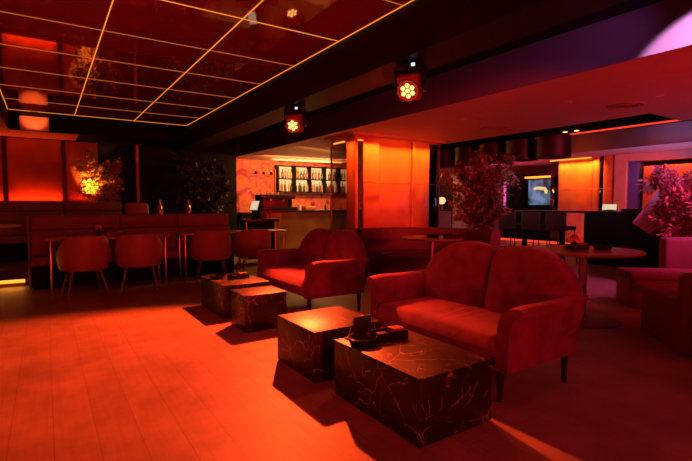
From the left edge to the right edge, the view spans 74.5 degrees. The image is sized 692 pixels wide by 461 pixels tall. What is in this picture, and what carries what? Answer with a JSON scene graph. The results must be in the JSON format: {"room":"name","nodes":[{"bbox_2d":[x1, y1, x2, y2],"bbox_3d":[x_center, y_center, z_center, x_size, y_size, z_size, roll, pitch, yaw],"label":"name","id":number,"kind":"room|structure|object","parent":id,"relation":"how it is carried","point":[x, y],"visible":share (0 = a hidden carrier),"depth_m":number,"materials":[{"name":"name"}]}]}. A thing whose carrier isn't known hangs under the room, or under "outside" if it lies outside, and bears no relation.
{"room":"entertainment venue","nodes":[
{"label":"entertainment venue","id":0,"kind":"room"},
{"bbox_2d":[0,109,186,146],"bbox_3d":[-3.548,-1.775,2.351,8.780,0.430,16.000,-2,4,-33],"label":"ceiling","id":1,"kind":"structure","parent":0,"point":[87,138],"depth_m":9.88,"materials":[{"name":"black paint"}]},
{"bbox_2d":[0,92,7,128],"bbox_3d":[-2.341,-1.756,2.461,0.004,0.376,14.850,-2,4,-33],"label":"trim","id":2,"kind":"structure","parent":1,"relation":"attached to","point":[3,109],"depth_m":7.81,"materials":[{"name":"black paint"}]},
{"bbox_2d":[19,111,48,131],"bbox_3d":[-6.040,-2.124,8.818,0.470,0.355,0.125,-2,4,-33],"label":"lamp","id":3,"kind":"object","parent":1,"relation":"attached to","point":[34,121],"depth_m":8.77,"materials":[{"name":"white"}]},
{"bbox_2d":[8,109,186,141],"bbox_3d":[-5.054,-2.171,9.578,3.315,0.376,0.019,-2,4,-33],"label":"trim","id":4,"kind":"structure","parent":1,"relation":"attached to","point":[58,123],"depth_m":9.58,"materials":[{"name":"black paint"}]},
{"bbox_2d":[0,136,233,241],"bbox_3d":[-7.367,-0.881,9.540,10.260,3.050,0.100,-2,4,-33],"label":"wall","id":5,"kind":"structure","parent":0,"point":[157,180],"depth_m":11.26,"materials":[{"name":"black paint"}]},
{"bbox_2d":[0,137,3,200],"bbox_3d":[-7.622,-0.692,9.301,1.000,2.500,0.034,-2,4,-33],"label":"wall panel","id":6,"kind":"object","parent":5,"relation":"attached to","point":[1,170],"visible":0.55,"depth_m":9.52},
{"bbox_2d":[1,136,8,200],"bbox_3d":[-7.164,-0.714,9.588,0.076,2.510,0.059,-2,4,-33],"label":"trim","id":7,"kind":"structure","parent":5,"relation":"attached to","point":[3,138],"depth_m":9.53,"materials":[{"name":"black paint"}]},
{"bbox_2d":[6,137,62,211],"bbox_3d":[-6.729,-0.726,9.890,0.980,2.500,0.034,-2,4,-33],"label":"wall panel","id":8,"kind":"object","parent":5,"relation":"attached to","point":[34,166],"visible":0.56,"depth_m":9.83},
{"bbox_2d":[61,140,67,211],"bbox_3d":[-6.280,-0.748,10.171,0.076,2.510,0.059,-2,4,-33],"label":"trim","id":9,"kind":"structure","parent":5,"relation":"attached to","point":[63,152],"depth_m":10.11,"materials":[{"name":"black paint"}]},
{"bbox_2d":[65,141,97,211],"bbox_3d":[-5.990,-0.755,10.377,0.630,2.500,0.034,-2,4,-33],"label":"wall panel","id":10,"kind":"object","parent":5,"relation":"attached to","point":[75,151],"visible":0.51,"depth_m":10.25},
{"bbox_2d":[135,145,139,202],"bbox_3d":[-5.011,-0.793,10.953,0.060,2.510,0.148,-2,4,-33],"label":"trim","id":11,"kind":"structure","parent":5,"relation":"attached to","point":[136,146],"depth_m":10.87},
{"bbox_2d":[0,0,411,124],"bbox_3d":[-0.961,-2.025,3.376,3.320,0.050,14.880,-2,4,-33],"label":"ceiling","id":12,"kind":"structure","parent":0,"point":[159,20],"depth_m":5.28,"materials":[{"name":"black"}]},
{"bbox_2d":[0,0,413,125],"bbox_3d":[-0.955,-1.996,3.368,3.316,0.004,14.857,-2,4,-33],"label":"grid","id":13,"kind":"object","parent":12,"relation":"attached to","point":[93,58],"visible":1,"depth_m":5.55,"materials":[{"name":"gold metal"}]},
{"bbox_2d":[232,140,236,238],"bbox_3d":[-3.218,-1.008,12.656,0.100,2.940,0.730,-2,4,-33],"label":"wall","id":14,"kind":"structure","parent":0,"point":[233,141],"depth_m":12.34,"materials":[{"name":"black paint"}]},
{"bbox_2d":[239,0,691,155],"bbox_3d":[1.519,-1.849,5.699,0.014,0.430,16.000,-2,4,-33],"label":"beam","id":15,"kind":"structure","parent":14,"relation":"attached to","point":[666,25],"depth_m":4.96,"materials":[{"name":"grey paint"}]},
{"bbox_2d":[0,235,691,460],"bbox_3d":[1.834,0.829,7.264,23.000,0.100,18.000,-2,4,-33],"label":"floor","id":16,"kind":"structure","parent":0,"point":[142,372],"depth_m":2.86,"materials":[{"name":"brown wood"}]},
{"bbox_2d":[0,260,28,284],"bbox_3d":[-6.832,0.710,7.585,8.900,0.100,3.779,-2,4,-33],"label":"platform","id":17,"kind":"object","parent":16,"relation":"on","point":[17,269],"visible":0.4,"depth_m":7.54,"materials":[{"name":"black wood"}]},
{"bbox_2d":[0,224,20,271],"bbox_3d":[-5.821,0.293,7.391,0.920,0.755,0.920,-2,4,-33],"label":"side table","id":18,"kind":"object","parent":17,"relation":"on","point":[1,225],"visible":1,"depth_m":7.40,"materials":[{"name":"brown wood"}]},
{"bbox_2d":[0,279,24,287],"bbox_3d":[-5.768,0.804,5.996,2.520,0.098,0.030,-2,4,-33],"label":"step light","id":19,"kind":"object","parent":17,"relation":"attached to","point":[20,282],"visible":1,"depth_m":6.60,"materials":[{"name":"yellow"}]},
{"bbox_2d":[0,201,121,260],"bbox_3d":[-6.586,-0.006,9.093,3.885,1.155,0.670,-2,4,-33],"label":"banquette","id":20,"kind":"object","parent":17,"relation":"on","point":[13,241],"visible":0.51,"depth_m":9.25,"materials":[{"name":"leather"}]},
{"bbox_2d":[0,236,26,243],"bbox_3d":[-6.458,0.181,9.105,1.424,0.120,0.530,-2,4,-33],"label":"seat cushion","id":21,"kind":"object","parent":20,"relation":"on","point":[3,239],"depth_m":8.84,"materials":[{"name":"fabric"}]},
{"bbox_2d":[0,201,63,211],"bbox_3d":[-6.632,-0.493,9.329,1.424,0.210,0.180,-2,4,-33],"label":"cushion","id":22,"kind":"object","parent":20,"relation":"on","point":[5,206],"depth_m":9.33,"materials":[{"name":"leather"}]},
{"bbox_2d":[64,201,121,210],"bbox_3d":[-5.568,-0.534,10.031,1.114,0.210,0.180,-2,4,-33],"label":"cushion","id":23,"kind":"object","parent":20,"relation":"on","point":[68,205],"depth_m":9.94,"materials":[{"name":"leather"}]},
{"bbox_2d":[74,149,124,202],"bbox_3d":[-5.479,-0.666,10.225,1.076,2.341,0.734,-2,4,-33],"label":"potted tree","id":24,"kind":"object","parent":17,"relation":"on","point":[93,184],"visible":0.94,"depth_m":10.19,"materials":[{"name":"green plant"}]},
{"bbox_2d":[168,151,233,213],"bbox_3d":[-3.468,-0.698,10.816,1.500,2.336,1.453,-3,4,-38],"label":"potted tree","id":25,"kind":"object","parent":17,"relation":"on","point":[195,193],"visible":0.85,"depth_m":10.62,"materials":[{"name":"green plant"}]},
{"bbox_3d":[-3.388,0.175,8.693,1.500,0.840,0.400,-2,4,-33],"label":"console","id":26,"kind":"object","parent":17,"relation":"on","visible":0},
{"bbox_2d":[125,203,148,214],"bbox_3d":[-3.861,-0.371,8.409,0.400,0.282,0.176,-3,4,-39],"label":"cushion","id":27,"kind":"object","parent":26,"relation":"on","point":[130,208],"visible":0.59,"depth_m":8.34,"materials":[{"name":"fabric"}]},
{"bbox_2d":[55,236,110,298],"bbox_3d":[-3.477,0.458,6.048,0.644,0.788,0.576,-3,4,-40],"label":"tub chair","id":28,"kind":"object","parent":16,"relation":"on","point":[87,253],"visible":1,"depth_m":5.82,"materials":[{"name":"fabric"}]},
{"bbox_2d":[44,233,169,295],"bbox_3d":[-3.381,0.447,6.517,1.540,0.750,0.580,-2,4,-33],"label":"dining table","id":29,"kind":"object","parent":16,"relation":"on","point":[46,238],"visible":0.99,"depth_m":6.31,"materials":[{"name":"laminate"}]},
{"bbox_2d":[106,231,123,235],"bbox_3d":[-3.311,0.040,6.515,0.220,0.062,0.110,-2,4,-33],"label":"caddy","id":30,"kind":"object","parent":29,"relation":"on","point":[116,233],"visible":0.99,"depth_m":6.47,"materials":[{"name":"black paint"}]},
{"bbox_2d":[26,213,233,289],"bbox_3d":[-3.283,0.262,7.279,2.965,1.030,0.520,-2,4,-33],"label":"banquette","id":31,"kind":"object","parent":16,"relation":"on","point":[46,225],"visible":0.61,"depth_m":7.06,"materials":[{"name":"fabric"}]},
{"bbox_2d":[31,252,114,266],"bbox_3d":[-3.964,0.418,6.754,1.164,0.120,0.380,-2,4,-33],"label":"seat cushion","id":32,"kind":"object","parent":31,"relation":"on","point":[39,259],"depth_m":6.41,"materials":[{"name":"fabric"}]},
{"bbox_2d":[30,215,119,229],"bbox_3d":[-4.096,-0.128,6.922,1.164,0.210,0.180,-2,4,-33],"label":"cushion","id":33,"kind":"object","parent":31,"relation":"on","point":[46,222],"depth_m":6.83,"materials":[{"name":"fabric"}]},
{"bbox_2d":[119,214,177,227],"bbox_3d":[-3.241,-0.161,7.486,0.874,0.210,0.180,-2,4,-33],"label":"cushion","id":34,"kind":"object","parent":31,"relation":"on","point":[132,220],"depth_m":7.41,"materials":[{"name":"fabric"}]},
{"bbox_2d":[163,249,182,258],"bbox_3d":[-3.108,0.385,7.317,0.874,0.120,0.380,-2,4,-33],"label":"seat cushion","id":35,"kind":"object","parent":31,"relation":"on","point":[171,253],"depth_m":7.33,"materials":[{"name":"fabric"}]},
{"bbox_2d":[177,213,228,225],"bbox_3d":[-2.506,-0.189,7.971,0.874,0.210,0.180,-2,4,-33],"label":"cushion","id":36,"kind":"object","parent":31,"relation":"on","point":[216,219],"depth_m":7.88,"materials":[{"name":"fabric"}]},
{"bbox_2d":[181,248,233,256],"bbox_3d":[-2.374,0.357,7.802,0.874,0.120,0.380,-2,4,-33],"label":"seat cushion","id":37,"kind":"object","parent":31,"relation":"on","point":[182,249],"depth_m":7.46,"materials":[{"name":"fabric"}]},
{"bbox_2d":[114,234,163,292],"bbox_3d":[-2.914,0.436,6.420,0.644,0.788,0.576,-1,4,-23],"label":"tub chair","id":38,"kind":"object","parent":16,"relation":"on","point":[146,250],"visible":1,"depth_m":6.18,"materials":[{"name":"fabric"}]},
{"bbox_2d":[190,231,231,282],"bbox_3d":[-2.129,0.392,7.189,0.644,0.788,0.576,-1,4,-22],"label":"tub chair","id":39,"kind":"object","parent":16,"relation":"on","point":[204,245],"visible":0.98,"depth_m":6.95,"materials":[{"name":"fabric"}]},
{"bbox_2d":[175,229,287,281],"bbox_3d":[-1.870,0.384,7.602,1.780,0.750,0.450,-2,4,-33],"label":"dining table","id":40,"kind":"object","parent":16,"relation":"on","point":[184,234],"visible":0.7,"depth_m":7.29,"materials":[{"name":"laminate"}]},
{"bbox_2d":[201,273,269,318],"bbox_3d":[-1.279,0.723,5.222,0.535,0.350,0.800,-2,4,-33],"label":"coffee table","id":41,"kind":"object","parent":16,"relation":"on","point":[215,293],"visible":0.6,"depth_m":4.95,"materials":[{"name":"black stone"}]},
{"bbox_2d":[210,273,225,278],"bbox_3d":[-1.462,0.526,5.210,0.184,0.044,0.184,-2,4,-33],"label":"ashtray","id":42,"kind":"object","parent":41,"relation":"on","point":[218,275],"visible":1,"depth_m":5.16,"materials":[{"name":"black paint"}]},
{"bbox_2d":[227,272,248,279],"bbox_3d":[-1.231,0.517,5.206,0.220,0.062,0.110,-3,5,-45],"label":"caddy","id":43,"kind":"object","parent":41,"relation":"on","point":[240,275],"visible":1,"depth_m":5.17,"materials":[{"name":"black paint"}]},
{"bbox_2d":[237,212,251,229],"bbox_3d":[-1.405,-0.093,13.975,4.000,0.960,0.600,-2,4,-33],"label":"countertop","id":44,"kind":"structure","parent":16,"relation":"on","point":[240,215],"depth_m":12.77,"materials":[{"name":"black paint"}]},
{"bbox_2d":[232,229,270,272],"bbox_3d":[-1.562,0.368,7.585,0.644,0.788,0.576,-2,4,-27],"label":"tub chair","id":45,"kind":"object","parent":16,"relation":"on","point":[246,243],"visible":0.8,"depth_m":7.33,"materials":[{"name":"fabric"}]},
{"bbox_2d":[231,286,286,332],"bbox_3d":[-0.862,0.765,4.492,0.425,0.350,0.380,-2,4,-33],"label":"coffee table","id":46,"kind":"object","parent":16,"relation":"on","point":[253,309],"visible":0.89,"depth_m":4.34,"materials":[{"name":"black stone"}]},
{"bbox_2d":[238,218,279,264],"bbox_3d":[-1.769,0.211,9.274,0.720,0.900,0.420,-2,4,-33],"label":"table","id":47,"kind":"object","parent":16,"relation":"on","point":[244,224],"visible":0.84,"depth_m":9.10,"materials":[{"name":"black paint"}]},
{"bbox_2d":[249,201,259,218],"bbox_3d":[-1.845,-0.414,9.143,0.208,0.363,0.198,1,3,10],"label":"tablet stand","id":48,"kind":"object","parent":47,"relation":"on","point":[254,206],"visible":0.94,"depth_m":9.10,"materials":[{"name":"black paint"}]},
{"bbox_2d":[252,210,361,248],"bbox_3d":[-0.843,0.007,11.484,2.970,1.050,0.620,-2,4,-33],"label":"bar counter","id":49,"kind":"object","parent":16,"relation":"on","point":[298,223],"depth_m":11.01,"materials":[{"name":"brown wood"}]},
{"bbox_2d":[255,194,297,210],"bbox_3d":[-1.651,-0.668,10.861,0.920,0.370,0.461,-2,4,-33],"label":"espresso machine","id":50,"kind":"object","parent":49,"relation":"on","point":[267,202],"visible":0.9,"depth_m":10.79,"materials":[{"name":"black paint"}]},
{"bbox_2d":[258,207,297,210],"bbox_3d":[-1.653,-0.527,10.892,0.900,0.085,0.420,-2,4,-33],"label":"drip tray","id":51,"kind":"object","parent":50,"relation":"on","point":[259,208],"depth_m":10.68,"materials":[{"name":"black paint"}]},
{"bbox_2d":[252,210,361,212],"bbox_3d":[-0.843,-0.492,11.455,2.970,0.050,0.620,-2,4,-33],"label":"countertop","id":52,"kind":"structure","parent":49,"relation":"on","point":[258,211],"depth_m":10.91,"materials":[{"name":"black paint"}]},
{"bbox_2d":[256,228,368,310],"bbox_3d":[-0.450,0.438,5.430,0.810,0.895,1.496,-2,4,-33],"label":"loveseat","id":53,"kind":"object","parent":16,"relation":"on","point":[327,262],"visible":0.99,"depth_m":5.10,"materials":[{"name":"red fabric"}]},
{"bbox_2d":[259,265,305,290],"bbox_3d":[-0.505,0.525,5.398,0.677,0.133,1.160,-2,4,-33],"label":"seat cushion","id":54,"kind":"object","parent":53,"relation":"on","point":[290,276],"depth_m":5.26,"materials":[{"name":"red fabric"}]},
{"bbox_2d":[277,306,380,382],"bbox_3d":[-0.137,0.828,3.418,0.560,0.350,0.575,-2,4,-33],"label":"coffee table","id":55,"kind":"object","parent":16,"relation":"on","point":[306,339],"visible":0.73,"depth_m":3.21,"materials":[{"name":"black stone"}]},
{"bbox_2d":[335,330,491,447],"bbox_3d":[0.366,0.870,2.691,0.535,0.350,0.785,-2,4,-33],"label":"coffee table","id":56,"kind":"object","parent":16,"relation":"on","point":[426,390],"visible":0.9,"depth_m":2.44,"materials":[{"name":"black stone"}]},
{"bbox_2d":[344,314,375,339],"bbox_3d":[0.106,0.615,2.929,0.250,0.135,0.060,-2,4,-36],"label":"menu stand","id":57,"kind":"object","parent":56,"relation":"on","point":[360,323],"visible":0.61,"depth_m":2.92,"materials":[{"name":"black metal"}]},
{"bbox_2d":[348,332,377,345],"bbox_3d":[0.103,0.667,2.790,0.184,0.044,0.184,-2,4,-33],"label":"ashtray","id":58,"kind":"object","parent":56,"relation":"on","point":[359,338],"visible":1,"depth_m":2.81,"materials":[{"name":"black paint"}]},
{"bbox_2d":[370,325,407,341],"bbox_3d":[0.273,0.652,2.896,0.220,0.062,0.110,-2,4,-28],"label":"caddy","id":59,"kind":"object","parent":56,"relation":"on","point":[395,332],"visible":0.96,"depth_m":2.87,"materials":[{"name":"black paint"}]},
{"bbox_2d":[354,227,500,277],"bbox_3d":[1.294,0.368,7.441,2.304,0.800,0.976,1,3,14],"label":"bench","id":60,"kind":"object","parent":16,"relation":"on","point":[386,250],"visible":0.55,"depth_m":7.42,"materials":[{"name":"leather"}]},
{"bbox_2d":[402,235,462,261],"bbox_3d":[1.212,0.461,6.423,0.840,0.732,0.840,-2,4,-33],"label":"round table","id":61,"kind":"object","parent":16,"relation":"on","point":[431,241],"visible":0.48,"depth_m":6.23,"materials":[{"name":"laminate"}]},
{"bbox_2d":[439,209,450,227],"bbox_3d":[2.526,-0.101,13.430,1.260,1.040,0.460,-2,4,-33],"label":"countertop","id":62,"kind":"structure","parent":16,"relation":"on","point":[444,216],"depth_m":13.44,"materials":[{"name":"beige paint"}]},
{"bbox_2d":[366,241,588,401],"bbox_3d":[0.875,0.557,3.373,0.810,0.895,1.496,-2,4,-33],"label":"loveseat","id":63,"kind":"object","parent":16,"relation":"on","point":[519,308],"visible":1,"depth_m":3.15,"materials":[{"name":"red fabric"}]},
{"bbox_2d":[375,297,501,356],"bbox_3d":[0.820,0.645,3.341,0.677,0.133,1.160,-2,4,-33],"label":"seat cushion","id":64,"kind":"object","parent":63,"relation":"on","point":[469,325],"depth_m":3.21,"materials":[{"name":"red fabric"}]},
{"bbox_2d":[437,146,522,229],"bbox_3d":[2.345,-0.387,8.394,1.561,2.196,1.269,-2,4,-28],"label":"potted tree","id":65,"kind":"object","parent":16,"relation":"on","point":[472,206],"visible":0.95,"depth_m":8.24,"materials":[{"name":"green plant"}]},
{"bbox_2d":[498,211,526,247],"bbox_3d":[3.692,0.095,10.071,0.467,1.041,0.464,-2,4,-33],"label":"bar stool","id":66,"kind":"object","parent":16,"relation":"on","point":[510,222],"visible":0.62,"depth_m":9.89,"materials":[{"name":"black leather"}]},
{"bbox_2d":[521,212,549,245],"bbox_3d":[4.006,0.123,9.596,0.467,1.041,0.464,-2,4,-33],"label":"bar stool","id":67,"kind":"object","parent":16,"relation":"on","point":[529,220],"visible":0.66,"depth_m":9.43,"materials":[{"name":"black leather"}]},
{"bbox_2d":[527,239,556,244],"bbox_3d":[5.741,0.378,13.294,1.212,0.100,1.509,-2,4,-33],"label":"step light","id":68,"kind":"object","parent":16,"relation":"on","point":[528,240],"depth_m":13.77,"materials":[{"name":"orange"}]},
{"bbox_2d":[545,212,577,263],"bbox_3d":[4.315,0.150,9.130,0.467,1.041,0.464,-2,4,-33],"label":"bar stool","id":69,"kind":"object","parent":16,"relation":"on","point":[554,221],"visible":0.82,"depth_m":8.97,"materials":[{"name":"black leather"}]},
{"bbox_2d":[515,210,665,267],"bbox_3d":[4.984,0.129,9.307,0.550,1.060,3.200,-2,4,-33],"label":"bar counter","id":70,"kind":"object","parent":16,"relation":"on","point":[614,228],"visible":0.46,"depth_m":8.64,"materials":[{"name":"black paint"}]},
{"bbox_2d":[515,210,639,213],"bbox_3d":[4.984,-0.380,9.277,0.550,0.040,3.200,-2,4,-33],"label":"countertop","id":71,"kind":"structure","parent":70,"relation":"on","point":[567,211],"depth_m":9.19,"materials":[{"name":"black paint"}]},
{"bbox_2d":[602,204,617,210],"bbox_3d":[5.108,-0.444,8.819,0.163,0.140,0.268,-2,4,-33],"label":"payment terminal","id":72,"kind":"object","parent":70,"relation":"on","point":[605,207],"visible":0.88,"depth_m":8.80,"materials":[{"name":"black paint"}]},
{"bbox_2d":[536,245,645,328],"bbox_3d":[2.450,0.561,4.715,1.080,0.732,1.080,-2,4,-33],"label":"round table","id":73,"kind":"object","parent":16,"relation":"on","point":[591,320],"visible":0.53,"depth_m":4.55,"materials":[{"name":"laminate"}]},
{"bbox_2d":[570,234,578,249],"bbox_3d":[2.335,0.117,4.647,0.087,0.162,0.090,0,3,-7],"label":"flower vase","id":74,"kind":"object","parent":73,"relation":"on","point":[574,244],"visible":1,"depth_m":4.63,"materials":[{"name":"black paint"}]},
{"bbox_2d":[563,243,588,249],"bbox_3d":[2.394,0.162,4.739,0.220,0.062,0.110,0,3,7],"label":"caddy","id":75,"kind":"object","parent":73,"relation":"on","point":[580,246],"visible":0.71,"depth_m":4.69,"materials":[{"name":"black paint"}]},
{"bbox_2d":[593,244,612,249],"bbox_3d":[2.644,0.174,4.688,0.184,0.044,0.184,-2,4,-33],"label":"ashtray","id":76,"kind":"object","parent":73,"relation":"on","point":[597,247],"visible":1,"depth_m":4.63,"materials":[{"name":"black paint"}]},
{"bbox_2d":[616,237,691,308],"bbox_3d":[3.972,0.493,5.299,1.420,0.800,0.570,1,3,11],"label":"bench","id":77,"kind":"object","parent":16,"relation":"on","point":[675,253],"visible":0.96,"depth_m":5.39,"materials":[{"name":"red fabric"}]},
{"bbox_2d":[617,267,691,280],"bbox_3d":[3.810,0.508,5.251,1.120,0.095,0.410,1,3,11],"label":"seat cushion","id":78,"kind":"object","parent":77,"relation":"on","point":[627,273],"depth_m":5.17,"materials":[{"name":"fabric"}]},
{"bbox_2d":[632,188,683,267],"bbox_3d":[4.601,0.079,6.763,0.638,1.463,0.234,1,4,21],"label":"panel","id":79,"kind":"object","parent":16,"relation":"on","point":[642,221],"visible":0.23,"depth_m":6.70,"materials":[{"name":"black paint"}]},
{"bbox_2d":[634,273,691,355],"bbox_3d":[2.986,0.642,3.945,0.560,0.660,0.950,1,3,12],"label":"bench","id":80,"kind":"object","parent":16,"relation":"on","point":[666,310],"visible":1,"depth_m":3.81,"materials":[{"name":"red fabric"}]},
{"bbox_2d":[634,283,677,309],"bbox_3d":[3.000,0.581,4.005,0.560,0.095,0.820,1,3,12],"label":"seat cushion","id":81,"kind":"object","parent":80,"relation":"on","point":[664,295],"depth_m":4.04,"materials":[{"name":"fabric"}]},
{"bbox_2d":[635,163,691,247],"bbox_3d":[4.775,-0.132,6.309,1.435,1.930,1.530,-1,3,-17],"label":"potted tree","id":82,"kind":"object","parent":16,"relation":"on","point":[677,221],"visible":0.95,"depth_m":6.19,"materials":[{"name":"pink plant"}]},
{"bbox_2d":[236,159,471,227],"bbox_3d":[0.862,-0.974,15.867,10.240,2.500,0.120,-2,4,-33],"label":"wall","id":83,"kind":"structure","parent":0,"point":[248,183],"depth_m":13.78,"materials":[{"name":"white paint"}]},
{"bbox_2d":[274,165,346,192],"bbox_3d":[-0.923,-1.601,14.409,2.822,0.820,0.259,-2,4,-33],"label":"shelf","id":84,"kind":"object","parent":83,"relation":"attached to","point":[325,171],"visible":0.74,"depth_m":14.25,"materials":[{"name":"black"}]},
{"bbox_2d":[439,177,452,227],"bbox_3d":[3.724,-0.938,17.652,1.100,2.220,0.075,-2,4,-33],"label":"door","id":85,"kind":"structure","parent":83,"relation":"in","point":[447,197],"depth_m":17.70,"materials":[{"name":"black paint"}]},
{"bbox_2d":[324,131,445,230],"bbox_3d":[0.805,-0.590,9.286,2.320,2.499,1.040,-2,4,-33],"label":"pillar","id":86,"kind":"structure","parent":0,"point":[401,185],"depth_m":8.96,"materials":[{"name":"stone"}]},
{"bbox_2d":[175,0,627,151],"bbox_3d":[0.313,-1.883,4.899,0.465,0.510,16.000,-2,4,-33],"label":"ceiling beam","id":87,"kind":"structure","parent":0,"point":[438,33],"depth_m":4.39,"materials":[{"name":"black paint"}]},
{"bbox_2d":[284,104,305,132],"bbox_3d":[-0.700,-1.519,6.242,0.300,0.373,0.289,1,3,12],"label":"spotlight","id":88,"kind":"object","parent":87,"relation":"hanging from","point":[293,121],"visible":1,"depth_m":6.16,"materials":[{"name":"black paint"}]},
{"bbox_2d":[394,58,426,101],"bbox_3d":[0.609,-1.405,4.316,0.300,0.377,0.291,1,4,22],"label":"spotlight","id":89,"kind":"object","parent":87,"relation":"hanging from","point":[408,85],"visible":1,"depth_m":4.24,"materials":[{"name":"black paint"}]},
{"bbox_2d":[231,0,662,139],"bbox_3d":[1.012,-2.105,5.349,1.190,0.120,16.000,-2,4,-33],"label":"ceiling","id":90,"kind":"structure","parent":0,"point":[630,5],"depth_m":5.01,"materials":[{"name":"black paint"}]},
{"bbox_2d":[236,0,691,171],"bbox_3d":[6.202,-2.099,9.983,12.530,0.450,18.000,-2,4,-33],"label":"ceiling","id":91,"kind":"structure","parent":0,"point":[538,106],"depth_m":6.69,"materials":[{"name":"paint"}]},
{"bbox_2d":[478,126,508,130],"bbox_3d":[2.525,-1.752,7.811,0.500,0.010,0.500,-2,4,-33],"label":"ceiling vent","id":92,"kind":"object","parent":91,"relation":"in","point":[486,128],"visible":1,"depth_m":7.80,"materials":[{"name":"metal"}]},
{"bbox_2d":[440,113,674,148],"bbox_3d":[3.190,-2.024,9.267,1.048,0.357,5.880,-2,4,-33],"label":"trim","id":93,"kind":"structure","parent":91,"relation":"attached to","point":[645,118],"depth_m":8.44,"materials":[{"name":"black paint"}]},
{"bbox_2d":[603,102,645,109],"bbox_3d":[3.693,-1.649,6.045,0.500,0.010,0.500,-2,4,-33],"label":"ceiling vent","id":94,"kind":"object","parent":91,"relation":"in","point":[625,105],"visible":1,"depth_m":6.03,"materials":[{"name":"metal"}]},
{"bbox_2d":[570,119,679,134],"bbox_3d":[3.642,-1.873,9.521,0.025,0.024,5.770,-2,4,-33],"label":"recessed light","id":95,"kind":"object","parent":91,"relation":"in","point":[675,119],"visible":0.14,"depth_m":7.78,"materials":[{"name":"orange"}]},
{"bbox_2d":[505,174,527,237],"bbox_3d":[5.830,-0.806,15.557,0.700,2.200,0.330,-2,4,-33],"label":"wall","id":96,"kind":"structure","parent":0,"point":[516,201],"depth_m":15.37,"materials":[{"name":"black paint"}]},
{"bbox_2d":[524,178,549,239],"bbox_3d":[6.483,-0.703,15.082,0.140,2.050,1.450,-2,4,-33],"label":"wall","id":97,"kind":"structure","parent":0,"point":[542,233],"depth_m":15.16,"materials":[{"name":"black paint"}]},
{"bbox_2d":[525,174,550,178],"bbox_3d":[6.405,-1.779,14.974,0.280,0.090,1.000,-2,4,-33],"label":"light","id":98,"kind":"object","parent":97,"relation":"attached to","point":[546,175],"visible":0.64,"depth_m":14.89,"materials":[{"name":"yellow plastic"}]},
{"bbox_2d":[528,178,550,205],"bbox_3d":[6.392,-1.259,14.996,0.070,0.870,0.860,-2,4,-33],"label":"screen","id":99,"kind":"object","parent":97,"relation":"attached to","point":[538,189],"visible":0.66,"depth_m":14.98,"materials":[{"name":"blue glass"}]},
{"bbox_2d":[549,155,614,242],"bbox_3d":[6.989,-0.819,13.208,0.950,2.499,1.780,-2,4,-33],"label":"wall","id":100,"kind":"structure","parent":0,"point":[577,184],"depth_m":12.94,"materials":[{"name":"paint"}]},
{"bbox_2d":[473,158,691,234],"bbox_3d":[9.469,-0.762,12.222,0.100,2.500,18.000,-2,4,-33],"label":"wall","id":101,"kind":"structure","parent":0,"point":[536,170],"depth_m":16.19,"materials":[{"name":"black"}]},
{"bbox_2d":[613,154,628,210],"bbox_3d":[7.447,-0.760,12.199,0.500,2.499,0.290,-2,4,-33],"label":"wall","id":102,"kind":"structure","parent":0,"point":[621,161],"depth_m":12.01,"materials":[{"name":"paint"}]},
{"bbox_2d":[627,161,643,208],"bbox_3d":[7.598,-0.647,11.976,0.300,2.300,0.240,-2,4,-33],"label":"wall","id":103,"kind":"structure","parent":0,"point":[635,169],"depth_m":11.86,"materials":[{"name":"blue paint"}]},
{"bbox_2d":[628,149,691,161],"bbox_3d":[8.037,-1.864,11.295,0.440,0.189,1.740,-2,4,-33],"label":"lintel","id":104,"kind":"object","parent":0,"point":[685,153],"visible":0.89,"depth_m":11.29,"materials":[{"name":"paint"}]},
{"bbox_2d":[642,163,691,208],"bbox_3d":[8.150,-0.533,11.219,0.420,2.160,1.360,-2,4,-33],"label":"wall panel","id":105,"kind":"object","parent":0,"point":[684,167],"visible":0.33,"depth_m":11.42,"materials":[{"name":"stone"}]},
{"bbox_3d":[3.190,-2.237,9.255,1.048,0.070,5.878,-2,4,-33],"label":"ceiling","id":106,"kind":"structure","parent":0,"visible":0},
{"bbox_2d":[440,144,455,167],"bbox_3d":[2.345,-1.875,10.602,0.600,0.800,0.600,-2,4,-33],"label":"pendant lamp","id":107,"kind":"object","parent":106,"relation":"hanging from","point":[447,156],"visible":0.52,"depth_m":10.33,"materials":[{"name":"fabric"}]},
{"bbox_2d":[455,145,478,165],"bbox_3d":[2.714,-1.842,10.044,0.600,0.800,0.600,-2,4,-33],"label":"pendant lamp","id":108,"kind":"object","parent":106,"relation":"hanging from","point":[462,153],"visible":0.55,"depth_m":9.80,"materials":[{"name":"fabric"}]},
{"bbox_2d":[479,142,505,163],"bbox_3d":[3.084,-1.810,9.486,0.600,0.800,0.600,-2,4,-33],"label":"pendant lamp","id":109,"kind":"object","parent":106,"relation":"hanging from","point":[493,148],"visible":0.54,"depth_m":9.22,"materials":[{"name":"fabric"}]},
{"bbox_2d":[505,133,537,161],"bbox_3d":[3.453,-1.777,8.928,0.600,0.800,0.600,-2,4,-33],"label":"pendant lamp","id":110,"kind":"object","parent":106,"relation":"hanging from","point":[526,147],"visible":0.79,"depth_m":8.68,"materials":[{"name":"black paint"}]},
{"bbox_2d":[536,129,571,158],"bbox_3d":[3.822,-1.745,8.369,0.600,0.800,0.600,-2,4,-33],"label":"pendant lamp","id":111,"kind":"object","parent":106,"relation":"hanging from","point":[558,145],"visible":0.9,"depth_m":8.14,"materials":[{"name":"black fabric"}]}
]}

